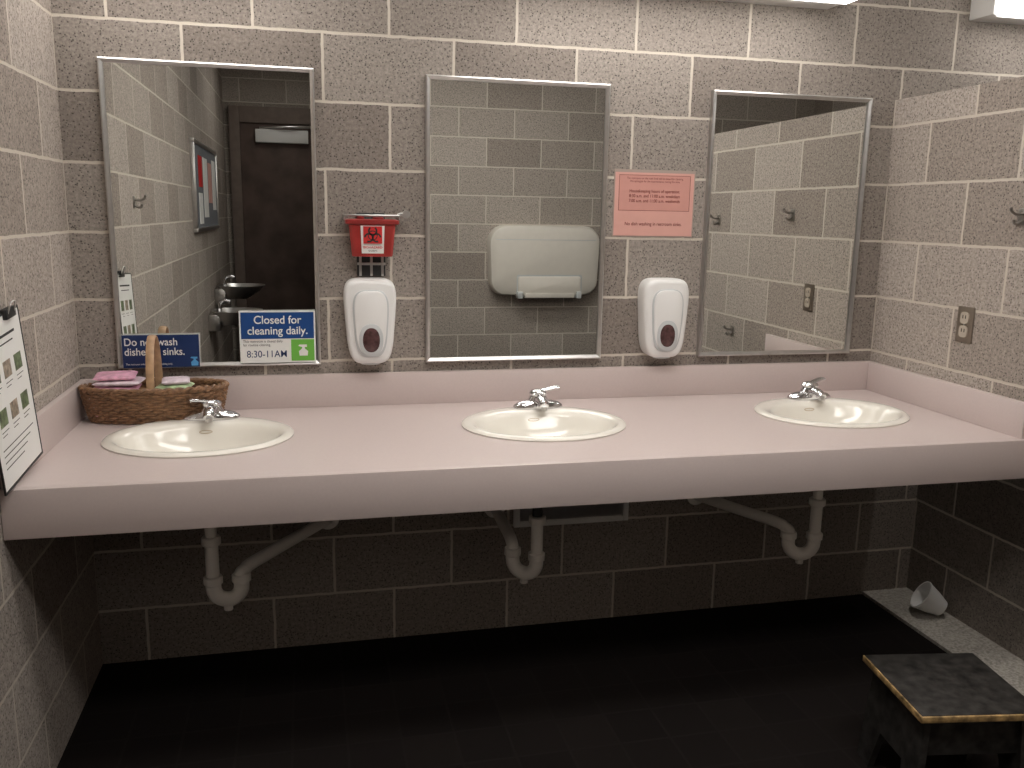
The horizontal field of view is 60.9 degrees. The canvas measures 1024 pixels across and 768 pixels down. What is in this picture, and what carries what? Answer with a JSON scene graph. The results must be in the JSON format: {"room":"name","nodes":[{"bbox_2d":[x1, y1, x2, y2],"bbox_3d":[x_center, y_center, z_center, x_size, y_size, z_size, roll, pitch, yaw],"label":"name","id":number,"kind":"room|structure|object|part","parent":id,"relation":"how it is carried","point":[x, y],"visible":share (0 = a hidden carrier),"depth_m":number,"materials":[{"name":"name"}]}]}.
{"room":"public restroom","nodes":[
{"label":"public restroom","id":0,"kind":"room"},
{"bbox_2d":[0,0,102,767],"bbox_3d":[-0.750,0.119,-0.134,0.150,2.750,5.700,-2,11,-13],"label":"wall","id":1,"kind":"structure","parent":0,"point":[51,661],"depth_m":2.27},
{"bbox_2d":[0,300,42,495],"bbox_3d":[-1.150,0.019,1.996,0.026,0.415,0.311,-2,11,-13],"label":"clipboard","id":2,"kind":"object","parent":1,"relation":"attached to","point":[20,439],"visible":1,"depth_m":2.02,"materials":[{"name":"white paper"}]},
{"bbox_3d":[-1.118,0.066,1.866,0.005,0.376,0.004,-5,16,-12],"label":"frame rail","id":3,"kind":"part","parent":2,"relation":"part of","materials":[{"name":"plastic"}]},
{"bbox_2d":[0,407,8,429],"bbox_3d":[-1.131,0.076,1.936,0.001,0.038,0.050,-4,16,-12],"label":"photo","id":4,"kind":"object","parent":2,"relation":"attached to","point":[4,421],"depth_m":1.94},
{"bbox_2d":[2,358,11,378],"bbox_3d":[-1.150,-0.035,1.984,0.001,0.038,0.050,-5,16,-12],"label":"photo","id":5,"kind":"object","parent":2,"relation":"attached to","point":[7,368],"depth_m":1.98},
{"bbox_3d":[-1.154,-0.179,2.007,0.013,0.029,0.049,-5,16,-12],"label":"clip lever","id":6,"kind":"part","parent":2,"relation":"part of","materials":[{"name":"metal"}]},
{"bbox_2d":[10,397,18,418],"bbox_3d":[-1.149,0.056,2.010,0.001,0.038,0.050,-4,16,-12],"label":"photo","id":7,"kind":"object","parent":2,"relation":"attached to","point":[14,407],"depth_m":2.01},
{"bbox_2d":[13,351,22,370],"bbox_3d":[-1.168,-0.056,2.057,0.001,0.038,0.050,-4,16,-12],"label":"photo","id":8,"kind":"object","parent":2,"relation":"attached to","point":[17,356],"depth_m":2.06},
{"bbox_2d":[20,389,28,408],"bbox_3d":[-1.166,0.036,2.083,0.001,0.038,0.050,-4,16,-12],"label":"photo","id":9,"kind":"object","parent":2,"relation":"attached to","point":[24,395],"depth_m":2.08},
{"bbox_3d":[-1.146,0.208,2.049,0.005,0.005,0.284,-5,16,-12],"label":"frame rail","id":10,"kind":"part","parent":2,"relation":"part of","materials":[{"name":"plastic"}]},
{"bbox_3d":[-1.181,-0.007,2.131,0.005,0.376,0.004,-5,16,-12],"label":"frame rail","id":11,"kind":"part","parent":2,"relation":"part of","materials":[{"name":"black rubber"}]},
{"bbox_2d":[57,594,998,767],"bbox_3d":[1.514,1.444,0.721,4.874,0.100,5.900,-2,11,-13],"label":"floor","id":12,"kind":"structure","parent":0,"point":[785,684],"depth_m":2.71,"materials":[{"name":"tile"}]},
{"bbox_2d":[857,653,1023,767],"bbox_3d":[1.138,0.926,2.299,0.317,0.300,0.307,0,11,-4],"label":"step stool","id":13,"kind":"object","parent":12,"relation":"on","point":[922,705],"visible":1,"depth_m":2.22,"materials":[{"name":"black paint"}]},
{"bbox_3d":[1.006,0.937,2.295,0.033,0.275,0.290,0,11,-4],"label":"panel","id":14,"kind":"part","parent":13,"relation":"part of","materials":[{"name":"black paint"}]},
{"bbox_3d":[1.272,0.938,2.315,0.033,0.275,0.290,0,11,-4],"label":"panel","id":15,"kind":"part","parent":13,"relation":"part of","materials":[{"name":"black paint"}]},
{"bbox_2d":[51,0,1023,663],"bbox_3d":[0.813,-0.500,3.176,4.724,2.750,0.150,-2,11,-13],"label":"wall","id":16,"kind":"structure","parent":0,"point":[662,61],"depth_m":2.95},
{"bbox_2d":[97,56,320,368],"bbox_3d":[-0.910,-0.506,2.675,0.611,0.914,0.024,-2,11,-13],"label":"mirror","id":17,"kind":"object","parent":16,"relation":"attached to","point":[210,168],"visible":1,"depth_m":2.66,"materials":[{"name":"clear glass"}]},
{"bbox_2d":[121,334,200,368],"bbox_3d":[-1.087,-0.102,2.697,0.226,0.104,0.004,-2,11,-13],"label":"sign","id":18,"kind":"object","parent":17,"relation":"attached to","point":[177,350],"visible":0.83,"depth_m":2.70,"materials":[{"name":"blue paper"}]},
{"bbox_2d":[238,310,315,362],"bbox_3d":[-0.745,-0.150,2.769,0.234,0.166,0.004,-2,11,-13],"label":"sign","id":19,"kind":"object","parent":17,"relation":"attached to","point":[265,336],"visible":1,"depth_m":2.77,"materials":[{"name":"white paper"}]},
{"bbox_2d":[243,340,273,345],"bbox_3d":[-0.790,-0.129,2.762,0.121,0.022,0.001,-2,11,-13],"label":"print","id":20,"kind":"object","parent":19,"relation":"attached to","point":[243,340],"depth_m":2.76},
{"bbox_2d":[343,277,395,364],"bbox_3d":[-0.457,-0.202,2.808,0.166,0.279,0.090,-2,11,-13],"label":"soap dispenser","id":21,"kind":"object","parent":16,"relation":"attached to","point":[369,302],"visible":1,"depth_m":2.77,"materials":[{"name":"white plastic"}]},
{"bbox_3d":[-0.451,-0.192,2.780,0.114,0.216,0.010,-2,11,-13],"label":"panel","id":22,"kind":"part","parent":21,"relation":"part of","materials":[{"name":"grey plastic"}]},
{"bbox_2d":[342,211,409,275],"bbox_3d":[-0.429,-0.446,2.762,0.208,0.209,0.098,-2,11,-13],"label":"sharps container","id":23,"kind":"object","parent":16,"relation":"attached to","point":[371,235],"visible":1,"depth_m":2.72,"materials":[{"name":"red plastic"}]},
{"bbox_3d":[-0.454,-0.449,2.800,0.090,0.200,0.014,-2,11,-13],"label":"bracket plate","id":24,"kind":"part","parent":23,"relation":"part of","materials":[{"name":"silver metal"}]},
{"bbox_3d":[-0.442,-0.510,2.741,0.166,0.018,0.088,-2,11,-13],"label":"lid","id":25,"kind":"part","parent":23,"relation":"part of","materials":[{"name":"red plastic"}]},
{"bbox_2d":[80,361,868,409],"bbox_3d":[0.016,0.003,2.998,2.762,0.109,0.018,-2,11,-13],"label":"backsplash","id":26,"kind":"structure","parent":16,"relation":"attached to","point":[446,386],"depth_m":2.99,"materials":[{"name":"laminate"}]},
{"bbox_2d":[0,361,1023,539],"bbox_3d":[0.102,0.133,2.643,2.762,0.227,0.784,-2,11,-13],"label":"countertop","id":27,"kind":"structure","parent":16,"relation":"attached to","point":[362,445],"depth_m":2.44,"materials":[{"name":"laminate"}]},
{"bbox_2d":[78,335,228,424],"bbox_3d":[-1.076,-0.020,2.621,0.429,0.258,0.193,-2,11,-15],"label":"wicker basket","id":28,"kind":"object","parent":27,"relation":"on","point":[148,404],"visible":0.79,"depth_m":2.56,"materials":[{"name":"wicker"}]},
{"bbox_3d":[-1.076,-0.057,2.614,0.023,0.184,0.163,-2,11,-13],"label":"handle","id":29,"kind":"part","parent":28,"relation":"part of","materials":[{"name":"wicker"}]},
{"bbox_3d":[-1.176,0.084,2.618,0.130,0.027,0.081,-2,11,-16],"label":"packet","id":30,"kind":"object","parent":28,"relation":"in","visible":0},
{"bbox_3d":[-1.175,0.058,2.613,0.140,0.025,0.086,-2,11,-15],"label":"packet","id":31,"kind":"object","parent":30,"relation":"on","visible":0},
{"bbox_3d":[-1.180,0.033,2.607,0.140,0.023,0.096,-1,11,-11],"label":"packet","id":32,"kind":"object","parent":31,"relation":"on","visible":0},
{"bbox_2d":[94,383,141,389],"bbox_3d":[-1.182,0.011,2.602,0.130,0.019,0.101,-2,11,-16],"label":"packet","id":33,"kind":"object","parent":32,"relation":"on","point":[140,384],"visible":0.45,"depth_m":2.57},
{"bbox_2d":[92,376,145,386],"bbox_3d":[-1.172,-0.008,2.601,0.130,0.016,0.101,-1,11,-10],"label":"packet","id":34,"kind":"object","parent":33,"relation":"on","point":[137,380],"visible":0.75,"depth_m":2.56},
{"bbox_2d":[92,370,137,380],"bbox_3d":[-1.181,-0.025,2.595,0.115,0.017,0.091,-2,12,-17],"label":"packet","id":35,"kind":"object","parent":34,"relation":"on","point":[125,374],"visible":1,"depth_m":2.57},
{"bbox_3d":[-0.991,0.079,2.661,0.130,0.027,0.081,0,11,-7],"label":"packet","id":36,"kind":"object","parent":28,"relation":"in","visible":0},
{"bbox_3d":[-1.000,0.053,2.654,0.130,0.025,0.081,-2,12,-16],"label":"packet","id":37,"kind":"object","parent":36,"relation":"on","visible":0},
{"label":"packet","id":38,"kind":"object","parent":37,"relation":"on","visible":0},
{"bbox_2d":[155,382,194,388],"bbox_3d":[-1.023,0.007,2.639,0.100,0.018,0.086,0,11,-6],"label":"packet","id":39,"kind":"object","parent":38,"relation":"on","point":[161,386],"visible":0.44,"depth_m":2.61,"materials":[{"name":"plastic"}]},
{"bbox_2d":[161,376,189,384],"bbox_3d":[-1.018,-0.011,2.636,0.080,0.015,0.076,-3,12,-20],"label":"packet","id":40,"kind":"object","parent":39,"relation":"on","point":[171,380],"visible":1,"depth_m":2.61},
{"bbox_2d":[101,417,293,457],"bbox_3d":[-0.876,0.204,2.458,0.510,0.134,0.434,-2,11,-13],"label":"sink","id":41,"kind":"object","parent":27,"relation":"in","point":[170,438],"visible":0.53,"depth_m":2.53,"materials":[{"name":"beige ceramic"}]},
{"bbox_2d":[183,398,240,422],"bbox_3d":[-0.905,0.071,2.612,0.134,0.071,0.134,7,13,29],"label":"faucet","id":42,"kind":"object","parent":27,"relation":"on","point":[211,410],"visible":1,"depth_m":2.59,"materials":[{"name":"silver metal"}]},
{"bbox_3d":[-0.924,0.050,2.591,0.083,0.024,0.029,-9,15,-42],"label":"lever","id":43,"kind":"part","parent":42,"relation":"part of","materials":[{"name":"silver metal"}]},
{"bbox_3d":[-0.893,0.085,2.574,0.041,0.036,0.086,-2,11,-13],"label":"spout","id":44,"kind":"part","parent":42,"relation":"part of","materials":[{"name":"silver metal"}]},
{"bbox_3d":[-0.904,0.092,2.619,0.166,0.026,0.058,-2,11,-13],"label":"plate","id":45,"kind":"part","parent":42,"relation":"part of","materials":[{"name":"silver metal"}]},
{"bbox_2d":[201,520,338,610],"bbox_3d":[-0.717,0.428,2.697,0.116,0.392,0.563,7,12,27],"label":"trap","id":46,"kind":"object","parent":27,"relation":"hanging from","point":[241,577],"visible":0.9,"depth_m":2.51,"materials":[{"name":"plastic"}]},
{"bbox_3d":[-0.708,0.503,2.727,0.038,0.047,0.481,5,12,20],"label":"wall arm","id":47,"kind":"part","parent":46,"relation":"part of","materials":[{"name":"plastic"}]},
{"bbox_2d":[485,508,545,583],"bbox_3d":[0.008,0.408,2.872,0.122,0.394,0.413,-2,11,-13],"label":"trap","id":48,"kind":"object","parent":27,"relation":"hanging from","point":[512,551],"visible":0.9,"depth_m":2.73,"materials":[{"name":"white plastic"}]},
{"bbox_3d":[-0.027,0.475,2.907,0.038,0.048,0.354,-1,11,-11],"label":"wall arm","id":49,"kind":"part","parent":48,"relation":"part of","materials":[{"name":"plastic"}]},
{"bbox_2d":[513,385,561,410],"bbox_3d":[0.088,0.043,2.842,0.134,0.071,0.134,8,13,33],"label":"faucet","id":50,"kind":"object","parent":27,"relation":"on","point":[537,400],"visible":1,"depth_m":2.82,"materials":[{"name":"silver metal"}]},
{"bbox_3d":[0.085,0.065,2.849,0.166,0.026,0.058,-2,11,-13],"label":"plate","id":51,"kind":"part","parent":50,"relation":"part of","materials":[{"name":"silver metal"}]},
{"bbox_3d":[0.095,0.058,2.804,0.041,0.036,0.086,-2,11,-13],"label":"spout","id":52,"kind":"part","parent":50,"relation":"part of","materials":[{"name":"silver metal"}]},
{"bbox_3d":[0.112,0.018,2.850,0.083,0.024,0.029,-3,12,-21],"label":"lever","id":53,"kind":"part","parent":50,"relation":"part of","materials":[{"name":"silver metal"}]},
{"bbox_2d":[461,407,625,441],"bbox_3d":[0.098,0.177,2.684,0.510,0.134,0.434,-2,11,-13],"label":"sink","id":54,"kind":"object","parent":27,"relation":"in","point":[563,424],"visible":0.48,"depth_m":2.77,"materials":[{"name":"beige ceramic"}]},
{"bbox_2d":[787,377,830,400],"bbox_3d":[1.053,0.017,3.068,0.134,0.071,0.138,8,13,33],"label":"faucet","id":55,"kind":"object","parent":27,"relation":"on","point":[809,390],"visible":1,"depth_m":3.04,"materials":[{"name":"silver metal"}]},
{"bbox_3d":[1.049,0.038,3.073,0.166,0.026,0.058,-2,11,-13],"label":"plate","id":56,"kind":"part","parent":55,"relation":"part of","materials":[{"name":"silver metal"}]},
{"bbox_3d":[1.059,0.031,3.028,0.041,0.036,0.086,-2,11,-13],"label":"spout","id":57,"kind":"part","parent":55,"relation":"part of","materials":[{"name":"silver metal"}]},
{"bbox_3d":[1.073,-0.009,3.080,0.083,0.024,0.029,-7,13,-34],"label":"lever","id":58,"kind":"part","parent":55,"relation":"part of","materials":[{"name":"silver metal"}]},
{"bbox_2d":[754,398,909,428],"bbox_3d":[1.060,0.151,2.907,0.510,0.134,0.434,-2,11,-13],"label":"sink","id":59,"kind":"object","parent":27,"relation":"in","point":[832,412],"visible":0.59,"depth_m":2.99,"materials":[{"name":"beige ceramic"}]},
{"bbox_2d":[688,491,825,563],"bbox_3d":[0.842,0.387,3.061,0.511,0.397,0.117,11,15,42],"label":"trap","id":60,"kind":"object","parent":59,"relation":"attached to","point":[788,535],"visible":0.87,"depth_m":2.94,"materials":[{"name":"plastic"}]},
{"bbox_3d":[0.819,0.455,3.090,0.038,0.048,0.421,-8,14,-38],"label":"wall arm","id":61,"kind":"part","parent":60,"relation":"part of","materials":[{"name":"plastic"}]},
{"bbox_2d":[425,74,610,361],"bbox_3d":[0.018,-0.531,2.890,0.611,0.914,0.024,-2,11,-13],"label":"mirror","id":62,"kind":"object","parent":16,"relation":"attached to","point":[516,170],"visible":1,"depth_m":2.88,"materials":[{"name":"clear glass"}]},
{"bbox_2d":[513,502,628,527],"bbox_3d":[0.217,0.391,3.126,0.430,0.230,0.016,-2,11,-13],"label":"access panel","id":63,"kind":"object","parent":16,"relation":"attached to","point":[578,514],"visible":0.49,"depth_m":3.14,"materials":[{"name":"metal"}]},
{"bbox_3d":[0.017,0.397,3.079,0.020,0.230,0.016,-2,11,-13],"label":"frame rail","id":64,"kind":"part","parent":63,"relation":"part of","materials":[{"name":"white plastic"}]},
{"bbox_3d":[0.215,0.494,3.146,0.390,0.020,0.016,-2,11,-13],"label":"frame rail","id":65,"kind":"part","parent":63,"relation":"part of","materials":[{"name":"white plastic"}]},
{"bbox_3d":[0.216,0.391,3.129,0.400,0.200,0.008,-2,11,-13],"label":"panel","id":66,"kind":"part","parent":63,"relation":"part of","materials":[{"name":"metal"}]},
{"bbox_3d":[0.416,0.386,3.172,0.020,0.230,0.016,-2,11,-13],"label":"frame rail","id":67,"kind":"part","parent":63,"relation":"part of","materials":[{"name":"white plastic"}]},
{"bbox_2d":[612,169,695,237],"bbox_3d":[0.489,-0.620,2.994,0.296,0.226,0.004,-2,11,-13],"label":"paper notice","id":68,"kind":"object","parent":16,"relation":"attached to","point":[646,203],"visible":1,"depth_m":2.99,"materials":[{"name":"pink paper"}]},
{"bbox_2d":[638,277,688,358],"bbox_3d":[0.529,-0.229,3.037,0.166,0.279,0.090,-2,11,-13],"label":"soap dispenser","id":69,"kind":"object","parent":16,"relation":"attached to","point":[662,302],"visible":1,"depth_m":3.00,"materials":[{"name":"white plastic"}]},
{"bbox_3d":[0.536,-0.219,3.009,0.114,0.216,0.010,-2,11,-13],"label":"panel","id":70,"kind":"part","parent":69,"relation":"part of","materials":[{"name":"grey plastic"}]},
{"bbox_2d":[712,0,855,9],"bbox_3d":[0.530,-1.306,2.739,1.210,0.130,0.250,-2,11,-13],"label":"strip light","id":71,"kind":"object","parent":16,"relation":"attached to","point":[815,4],"visible":1,"depth_m":2.92,"materials":[{"name":"white plastic"}]},
{"bbox_2d":[800,0,855,3],"bbox_3d":[0.543,-1.290,2.683,1.202,0.120,0.130,-2,11,-13],"label":"diffuser","id":72,"kind":"object","parent":71,"relation":"attached to","point":[825,1],"depth_m":2.85,"materials":[{"name":"white plastic"}]},
{"bbox_2d":[696,90,872,355],"bbox_3d":[0.971,-0.557,3.111,0.611,0.914,0.024,-2,11,-13],"label":"mirror","id":73,"kind":"object","parent":16,"relation":"attached to","point":[786,173],"visible":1,"depth_m":3.11,"materials":[{"name":"clear glass"}]},
{"bbox_2d":[969,0,1023,24],"bbox_3d":[2.263,-1.353,3.142,1.210,0.130,0.250,-2,11,-13],"label":"strip light","id":74,"kind":"object","parent":16,"relation":"attached to","point":[992,11],"visible":1,"depth_m":3.05,"materials":[{"name":"white plastic"}]},
{"bbox_2d":[996,0,1023,18],"bbox_3d":[2.276,-1.337,3.085,1.202,0.120,0.130,-2,11,-13],"label":"diffuser","id":75,"kind":"object","parent":74,"relation":"attached to","point":[1004,8],"depth_m":2.97,"materials":[{"name":"white plastic"}]},
{"bbox_2d":[870,76,1023,400],"bbox_3d":[1.625,0.094,2.415,0.100,1.905,1.900,-2,11,-13],"label":"wall partition","id":76,"kind":"structure","parent":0,"point":[950,240],"depth_m":2.85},
{"bbox_2d":[862,587,1023,695],"bbox_3d":[1.681,0.982,2.814,0.205,0.012,1.500,-2,11,-13],"label":"ledge","id":77,"kind":"object","parent":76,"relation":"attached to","point":[945,631],"depth_m":3.16,"materials":[{"name":"stone"}]},
{"bbox_2d":[910,581,947,615],"bbox_3d":[1.578,0.815,3.294,0.128,0.126,0.114,7,13,28],"label":"plastic cup","id":78,"kind":"object","parent":77,"relation":"on","point":[926,598],"visible":1,"depth_m":3.27,"materials":[{"name":"white plastic"}]},
{"bbox_2d":[955,306,975,343],"bbox_3d":[1.467,-0.192,2.821,0.009,0.116,0.072,-2,11,-13],"label":"wall outlet","id":79,"kind":"object","parent":76,"relation":"attached to","point":[966,315],"visible":1,"depth_m":2.81,"materials":[{"name":"brown metal"}]},
{"bbox_2d":[958,325,967,336],"bbox_3d":[1.465,-0.171,2.825,0.004,0.038,0.036,-2,11,-13],"label":"socket","id":80,"kind":"object","parent":79,"relation":"attached to","point":[962,329],"depth_m":2.82,"materials":[{"name":"beige plastic"}]},
{"bbox_2d":[960,312,968,323],"bbox_3d":[1.466,-0.214,2.817,0.004,0.038,0.036,-2,11,-13],"label":"socket","id":81,"kind":"object","parent":79,"relation":"attached to","point":[964,316],"depth_m":2.82,"materials":[{"name":"beige plastic"}]},
{"bbox_2d":[1009,207,1023,225],"bbox_3d":[1.493,-0.497,2.579,0.052,0.055,0.036,-2,11,-13],"label":"coat hook","id":82,"kind":"object","parent":76,"relation":"attached to","point":[1020,220],"visible":1,"depth_m":2.58,"materials":[{"name":"metal"}]},
{"bbox_3d":[1.516,-0.496,2.584,0.004,0.050,0.036,-2,11,-13],"label":"mount plate","id":83,"kind":"part","parent":82,"relation":"part of","materials":[{"name":"metal"}]},
{"bbox_2d":[907,478,1023,660],"bbox_3d":[1.840,0.419,2.740,0.100,1.150,1.500,-2,11,-13],"label":"wall","id":84,"kind":"structure","parent":0,"point":[968,537],"depth_m":3.17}
]}

